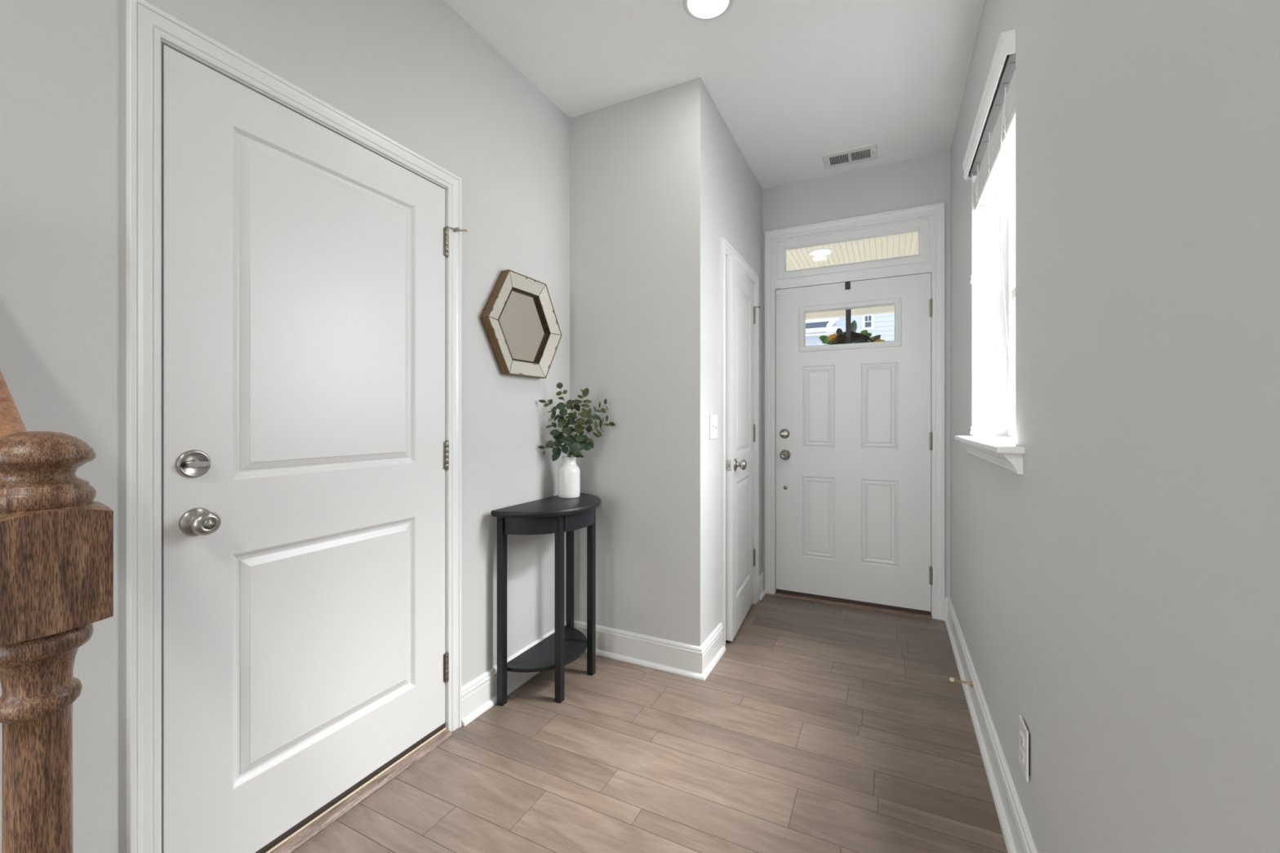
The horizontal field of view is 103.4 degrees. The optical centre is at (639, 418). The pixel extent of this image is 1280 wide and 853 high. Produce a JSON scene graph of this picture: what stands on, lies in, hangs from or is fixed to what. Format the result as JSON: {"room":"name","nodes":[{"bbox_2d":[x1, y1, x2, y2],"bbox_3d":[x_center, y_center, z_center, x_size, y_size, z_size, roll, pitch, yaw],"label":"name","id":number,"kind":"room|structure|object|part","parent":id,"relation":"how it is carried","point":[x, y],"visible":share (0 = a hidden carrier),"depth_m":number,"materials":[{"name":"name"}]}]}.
{"room":"entrance hallway","nodes":[
{"label":"entrance hallway","id":0,"kind":"room"},
{"bbox_2d":[0,0,569,852],"bbox_3d":[-0.533,-0.190,2.431,0.120,2.749,3.329,0,0,26],"label":"wall","id":1,"kind":"structure","parent":0,"point":[415,73],"depth_m":1.34,"materials":[{"name":"grey paint"}]},
{"bbox_2d":[126,0,461,852],"bbox_3d":[-0.955,0.130,1.550,0.133,2.109,0.948,0,0,26],"label":"trim","id":2,"kind":"structure","parent":1,"relation":"attached to","point":[148,28],"depth_m":1.13,"materials":[{"name":"white paint"}]},
{"bbox_2d":[161,44,469,852],"bbox_3d":[-0.889,0.151,1.550,0.104,2.020,0.882,0,0,26],"label":"door","id":3,"kind":"structure","parent":1,"relation":"in","point":[305,455],"depth_m":1.40,"materials":[{"name":"white paint"}]},
{"bbox_3d":[-1.111,0.249,1.169,0.022,0.120,0.002,0,0,26],"label":"latch plate","id":4,"kind":"part","parent":3,"relation":"part of","materials":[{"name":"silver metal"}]},
{"bbox_3d":[-1.040,0.249,1.202,0.061,0.067,0.067,0,0,26],"label":"knob","id":5,"kind":"part","parent":3,"relation":"part of","materials":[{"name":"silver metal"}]},
{"bbox_2d":[264,727,452,852],"bbox_3d":[-0.942,1.172,1.543,0.133,0.026,0.828,0,0,26],"label":"trim","id":6,"kind":"structure","parent":1,"relation":"attached to","point":[295,840],"depth_m":1.56,"materials":[{"name":"brown wood"}]},
{"bbox_2d":[461,622,565,726],"bbox_3d":[-0.520,1.116,2.289,0.030,0.138,0.758,0,0,26],"label":"baseboard","id":7,"kind":"structure","parent":1,"relation":"attached to","point":[479,695],"depth_m":2.07,"materials":[{"name":"white paint"}]},
{"bbox_2d":[480,269,561,378],"bbox_3d":[-0.519,-0.411,2.273,0.046,0.445,0.514,0,0,26],"label":"wall mirror","id":8,"kind":"object","parent":1,"relation":"attached to","point":[518,318],"visible":1,"depth_m":2.25,"materials":[{"name":"beige wood"}]},
{"bbox_3d":[-0.583,-0.520,2.114,0.016,0.214,0.158,0,0,26],"label":"border panel","id":9,"kind":"part","parent":8,"relation":"part of","materials":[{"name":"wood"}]},
{"bbox_3d":[-0.583,-0.302,2.114,0.016,0.214,0.158,0,0,26],"label":"border panel","id":10,"kind":"part","parent":8,"relation":"part of","materials":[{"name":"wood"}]},
{"bbox_2d":[499,290,546,362],"bbox_3d":[-0.527,-0.411,2.277,0.003,0.297,0.343,0,0,26],"label":"mirror glass","id":11,"kind":"object","parent":8,"relation":"attached to","point":[522,320],"depth_m":2.28,"materials":[{"name":"mirror"}]},
{"bbox_3d":[-0.507,-0.223,2.268,0.016,0.059,0.247,0,0,26],"label":"border panel","id":12,"kind":"part","parent":8,"relation":"part of","materials":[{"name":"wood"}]},
{"bbox_3d":[-0.507,-0.599,2.268,0.016,0.059,0.247,0,0,26],"label":"border panel","id":13,"kind":"part","parent":8,"relation":"part of","materials":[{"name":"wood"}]},
{"bbox_3d":[-0.431,-0.302,2.421,0.016,0.214,0.158,0,0,26],"label":"border panel","id":14,"kind":"part","parent":8,"relation":"part of","materials":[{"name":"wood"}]},
{"bbox_3d":[-0.431,-0.520,2.421,0.016,0.214,0.158,0,0,26],"label":"border panel","id":15,"kind":"part","parent":8,"relation":"part of","materials":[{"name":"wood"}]},
{"bbox_2d":[569,84,677,641],"bbox_3d":[-0.070,-0.190,2.551,0.604,2.749,0.110,0,0,26],"label":"wall","id":16,"kind":"structure","parent":0,"point":[624,155],"depth_m":2.49,"materials":[{"name":"grey paint"}]},
{"bbox_2d":[573,620,704,680],"bbox_3d":[-0.032,1.116,2.454,0.734,0.138,0.030,0,0,26],"label":"baseboard","id":17,"kind":"structure","parent":16,"relation":"attached to","point":[685,660],"depth_m":2.42,"materials":[{"name":"white paint"}]},
{"bbox_2d":[292,593,1008,852],"bbox_3d":[-2.325,1.185,0.125,5.120,0.001,9.217,0,0,26],"label":"floor","id":18,"kind":"structure","parent":0,"point":[820,727],"depth_m":1.75,"materials":[{"name":"brown wood"}]},
{"bbox_2d":[0,431,113,852],"bbox_3d":[-0.649,0.599,0.546,0.089,1.171,0.089,0,0,26],"label":"newel post","id":19,"kind":"object","parent":18,"relation":"on","point":[56,542],"visible":1,"depth_m":0.53,"materials":[{"name":"brown wood"}]},
{"bbox_2d":[0,369,26,437],"bbox_3d":[-1.600,-0.703,1.015,2.031,1.755,0.060,0,0,26],"label":"handrail","id":20,"kind":"object","parent":19,"relation":"attached to","point":[11,421],"visible":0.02,"depth_m":0.64,"materials":[{"name":"orange wood"}]},
{"bbox_2d":[490,493,600,706],"bbox_3d":[-0.344,0.781,2.263,0.297,0.808,0.594,0,0,26],"label":"console table","id":21,"kind":"object","parent":18,"relation":"on","point":[556,515],"visible":0.96,"depth_m":2.12,"materials":[{"name":"black paint"}]},
{"bbox_3d":[-0.573,0.794,2.098,0.030,0.782,0.030,0,0,26],"label":"leg","id":22,"kind":"part","parent":21,"relation":"part of","materials":[{"name":"black paint"}]},
{"bbox_2d":[506,625,586,672],"bbox_3d":[-0.373,1.047,2.277,0.232,0.015,0.464,0,0,26],"label":"shelf","id":23,"kind":"object","parent":21,"relation":"attached to","point":[540,657],"depth_m":2.23,"materials":[{"name":"black paint"}]},
{"bbox_3d":[-0.337,0.794,2.119,0.030,0.782,0.030,0,0,26],"label":"leg","id":24,"kind":"part","parent":21,"relation":"part of","materials":[{"name":"black paint"}]},
{"bbox_2d":[557,456,580,498],"bbox_3d":[-0.341,0.280,2.424,0.106,0.192,0.106,0,0,26],"label":"vase","id":25,"kind":"object","parent":21,"relation":"on","point":[568,473],"visible":0.97,"depth_m":2.38,"materials":[{"name":"white ceramic"}]},
{"bbox_2d":[537,382,615,461],"bbox_3d":[-0.302,0.072,2.438,0.368,0.490,0.146,0,0,-8],"label":"eucalyptus branches","id":26,"kind":"object","parent":25,"relation":"in","point":[575,442],"visible":0.92,"depth_m":2.39,"materials":[{"name":"green plant"}]},
{"bbox_3d":[-0.352,0.794,2.545,0.030,0.782,0.030,0,0,26],"label":"leg","id":27,"kind":"part","parent":21,"relation":"part of","materials":[{"name":"black paint"}]},
{"bbox_3d":[-0.252,0.440,2.217,0.031,0.072,0.234,0,0,26],"label":"apron panel","id":28,"kind":"part","parent":21,"relation":"part of","materials":[{"name":"black paint"}]},
{"bbox_3d":[-0.226,0.794,2.345,0.030,0.782,0.030,0,0,26],"label":"leg","id":29,"kind":"part","parent":21,"relation":"part of","materials":[{"name":"black paint"}]},
{"bbox_2d":[444,0,984,188],"bbox_3d":[-2.313,-1.624,0.148,5.320,0.120,9.019,0,0,26],"label":"ceiling","id":30,"kind":"structure","parent":0,"point":[793,83],"depth_m":2.21,"materials":[{"name":"white paint"}]},
{"bbox_2d":[682,0,733,20],"bbox_3d":[0.255,-1.560,1.888,0.190,0.009,0.190,0,0,26],"label":"recessed light","id":31,"kind":"object","parent":30,"relation":"in","point":[700,10],"visible":1,"depth_m":1.92,"materials":[{"name":"white glass"}]},
{"bbox_2d":[822,142,877,169],"bbox_3d":[1.254,-1.560,3.019,0.298,0.007,0.190,0,0,26],"label":"ceiling vent","id":32,"kind":"object","parent":30,"relation":"in","point":[849,155],"visible":1,"depth_m":3.01,"materials":[{"name":"white plastic"}]},
{"bbox_2d":[677,77,762,646],"bbox_3d":[0.505,-0.190,2.907,0.112,2.749,1.258,0,0,26],"label":"wall","id":33,"kind":"structure","parent":0,"point":[719,194],"depth_m":2.37,"materials":[{"name":"grey paint"}]},
{"bbox_2d":[700,622,725,680],"bbox_3d":[0.351,1.116,2.436,0.030,0.138,0.336,0,0,26],"label":"baseboard","id":34,"kind":"structure","parent":33,"relation":"attached to","point":[713,648],"depth_m":2.43,"materials":[{"name":"white paint"}]},
{"bbox_2d":[709,414,717,439],"bbox_3d":[0.367,0.042,2.485,0.015,0.120,0.120,0,0,26],"label":"light switch","id":35,"kind":"object","parent":33,"relation":"attached to","point":[713,418],"visible":1,"depth_m":2.47,"materials":[{"name":"white plastic"}]},
{"bbox_2d":[720,237,759,646],"bbox_3d":[0.543,0.129,2.964,0.130,2.112,0.772,0,0,26],"label":"trim","id":36,"kind":"structure","parent":33,"relation":"attached to","point":[726,249],"depth_m":3.01,"materials":[{"name":"white paint"}]},
{"bbox_2d":[725,255,759,640],"bbox_3d":[0.620,0.156,2.939,0.096,2.022,0.670,0,0,23],"label":"door","id":37,"kind":"structure","parent":33,"relation":"in","point":[740,308],"depth_m":2.81,"materials":[{"name":"white paint"}]},
{"bbox_3d":[0.535,0.247,2.691,0.061,0.067,0.067,0,0,23],"label":"knob","id":38,"kind":"part","parent":37,"relation":"part of","materials":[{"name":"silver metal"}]},
{"bbox_2d":[759,572,765,599],"bbox_3d":[0.812,1.116,3.368,0.030,0.138,0.159,0,0,26],"label":"baseboard","id":39,"kind":"structure","parent":33,"relation":"attached to","point":[762,591],"depth_m":3.37,"materials":[{"name":"white paint"}]},
{"bbox_2d":[762,151,950,596],"bbox_3d":[1.105,-0.190,3.396,1.964,2.749,0.150,0,0,26],"label":"wall","id":40,"kind":"structure","parent":0,"point":[923,180],"depth_m":3.15,"materials":[{"name":"grey paint"}]},
{"bbox_2d":[775,217,931,281],"bbox_3d":[1.333,-1.062,3.227,0.916,0.277,0.041,0,0,26],"label":"window","id":41,"kind":"structure","parent":40,"relation":"in","point":[922,225],"depth_m":3.19,"materials":[{"name":"white paint"}]},
{"bbox_2d":[774,591,932,618],"bbox_3d":[1.350,1.179,3.262,0.916,0.012,0.172,0,0,26],"label":"threshold","id":42,"kind":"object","parent":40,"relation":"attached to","point":[831,602],"depth_m":3.17,"materials":[{"name":"brown wood"}]},
{"bbox_2d":[775,272,932,614],"bbox_3d":[1.325,0.156,3.204,0.923,2.047,0.106,0,0,26],"label":"door","id":43,"kind":"structure","parent":40,"relation":"in","point":[854,435],"depth_m":3.20,"materials":[{"name":"white paint"}]},
{"bbox_3d":[0.960,0.244,3.358,0.067,0.067,0.061,0,0,26],"label":"knob","id":44,"kind":"part","parent":43,"relation":"part of","materials":[{"name":"silver metal"}]},
{"bbox_2d":[844,281,850,343],"bbox_3d":[1.333,-0.663,3.238,0.031,0.414,0.062,0,0,26],"label":"hanger","id":45,"kind":"object","parent":43,"relation":"hanging from","point":[847,284],"visible":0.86,"depth_m":3.25,"materials":[{"name":"black metal"}]},
{"bbox_2d":[818,320,885,344],"bbox_3d":[1.388,-0.421,3.309,0.412,0.441,0.094,0,0,26],"label":"wreath","id":46,"kind":"object","parent":45,"relation":"hanging from","point":[864,336],"visible":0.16,"depth_m":3.29,"materials":[{"name":"green plant"}]},
{"bbox_3d":[1.329,-0.588,3.227,0.604,0.298,0.050,0,0,26],"label":"glazing frame","id":47,"kind":"part","parent":43,"relation":"part of","materials":[{"name":"white paint"}]},
{"bbox_2d":[764,202,944,620],"bbox_3d":[1.351,-0.041,3.264,1.048,2.451,0.168,0,0,26],"label":"trim","id":48,"kind":"structure","parent":40,"relation":"attached to","point":[936,211],"depth_m":3.09,"materials":[{"name":"white paint"}]},
{"bbox_2d":[944,596,950,620],"bbox_3d":[1.798,1.116,2.954,0.030,0.138,0.030,0,0,26],"label":"baseboard","id":49,"kind":"structure","parent":40,"relation":"attached to","point":[946,598],"depth_m":2.96,"materials":[{"name":"white paint"}]},
{"bbox_2d":[950,0,1279,852],"bbox_3d":[-0.022,-0.190,-0.960,0.170,2.749,8.659,0,0,26],"label":"wall","id":50,"kind":"structure","parent":0,"point":[1117,594],"depth_m":0.75,"materials":[{"name":"grey paint"}]},
{"bbox_2d":[954,152,1025,474],"bbox_3d":[1.281,-0.478,1.754,0.228,1.255,1.000,0,0,26],"label":"window","id":51,"kind":"structure","parent":50,"relation":"in","point":[1002,451],"depth_m":2.07,"materials":[{"name":"white plastic"}]},
{"bbox_2d":[962,29,1015,435],"bbox_3d":[1.264,-0.515,1.797,0.109,1.168,0.846,0,0,26],"label":"window blind","id":52,"kind":"object","parent":51,"relation":"attached to","point":[990,152],"visible":0.86,"depth_m":1.70,"materials":[{"name":"white plastic"}]},
{"bbox_3d":[1.404,-0.499,2.135,0.002,1.077,0.005,0,0,26],"label":"lift cord","id":53,"kind":"part","parent":52,"relation":"part of","materials":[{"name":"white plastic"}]},
{"bbox_3d":[1.273,-0.897,1.782,0.050,0.020,0.804,0,0,26],"label":"rail","id":54,"kind":"part","parent":52,"relation":"part of","materials":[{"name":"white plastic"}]},
{"bbox_3d":[1.111,-0.544,1.536,0.017,0.988,0.214,0,0,30],"label":"tilt cord","id":55,"kind":"part","parent":52,"relation":"part of","materials":[{"name":"white plastic"}]},
{"bbox_3d":[1.266,0.085,1.762,0.193,0.020,1.000,0,0,26],"label":"sill","id":56,"kind":"part","parent":51,"relation":"part of","materials":[{"name":"white paint"}]},
{"bbox_2d":[944,597,1037,852],"bbox_3d":[-0.112,1.116,-0.915,0.030,0.138,8.659,0,0,26],"label":"baseboard","id":57,"kind":"structure","parent":50,"relation":"attached to","point":[1017,836],"depth_m":1.67,"materials":[{"name":"white paint"}]},
{"bbox_2d":[949,677,973,687],"bbox_3d":[1.328,1.090,2.090,0.080,0.028,0.028,0,0,26],"label":"door stop","id":58,"kind":"object","parent":57,"relation":"attached to","point":[951,679],"visible":1,"depth_m":2.09,"materials":[{"name":"gold metal"}]},
{"bbox_3d":[1.334,1.090,2.087,0.066,0.028,0.028,0,0,26],"label":"rod","id":59,"kind":"part","parent":58,"relation":"part of","materials":[{"name":"gold metal"}]},
{"bbox_2d":[1018,715,1030,782],"bbox_3d":[0.997,0.855,1.312,0.012,0.128,0.084,0,0,26],"label":"power outlet","id":60,"kind":"object","parent":50,"relation":"attached to","point":[1024,734],"visible":1,"depth_m":1.30,"materials":[{"name":"white plastic"}]},
{"bbox_2d":[1020,731,1023,747],"bbox_3d":[0.993,0.835,1.314,0.003,0.027,0.033,0,0,26],"label":"receptacle","id":61,"kind":"object","parent":60,"relation":"attached to","point":[1021,732],"depth_m":1.31,"materials":[{"name":"white plastic"}]},
{"bbox_2d":[1020,746,1023,763],"bbox_3d":[0.993,0.875,1.314,0.003,0.027,0.033,0,0,26],"label":"receptacle","id":62,"kind":"object","parent":60,"relation":"attached to","point":[1021,747],"depth_m":1.31,"materials":[{"name":"white plastic"}]},
{"label":"outside","id":63,"kind":"structure","parent":0,"visible":0},
{"bbox_3d":[14.074,1.735,28.521,80.000,0.100,56.391,0,0,26],"label":"ground","id":64,"kind":"structure","parent":63,"visible":0},
{"bbox_2d":[805,312,894,346],"bbox_3d":[4.215,-2.140,20.089,17.780,7.650,8.240,0,0,26],"label":"neighbor house","id":65,"kind":"structure","parent":64,"relation":"on","point":[883,324],"depth_m":14.68,"materials":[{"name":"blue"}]},
{"bbox_3d":[6.575,-2.790,14.567,0.165,0.325,0.006,0,0,26],"label":"pane","id":66,"kind":"part","parent":65,"relation":"part of","materials":[{"name":"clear glass"}]},
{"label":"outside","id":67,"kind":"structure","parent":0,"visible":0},
{"bbox_2d":[786,231,918,271],"bbox_3d":[1.247,-1.471,4.742,7.040,0.088,2.391,0,0,26],"label":"ceiling","id":68,"kind":"structure","parent":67,"point":[905,244],"depth_m":4.35,"materials":[{"name":"beige paint"}]},
{"bbox_2d":[808,248,833,257],"bbox_3d":[1.562,-1.432,4.370,0.210,0.006,0.210,0,0,26],"label":"recessed light","id":69,"kind":"object","parent":68,"relation":"in","point":[823,251],"visible":1,"depth_m":4.36,"materials":[{"name":"white glass"}]},
{"bbox_2d":[805,305,894,319],"bbox_3d":[1.599,-1.253,5.500,8.000,0.385,0.080,0,0,26],"label":"beam","id":70,"kind":"structure","parent":68,"relation":"attached to","point":[886,309],"depth_m":5.17,"materials":[{"name":"beige paint"}]}
]}

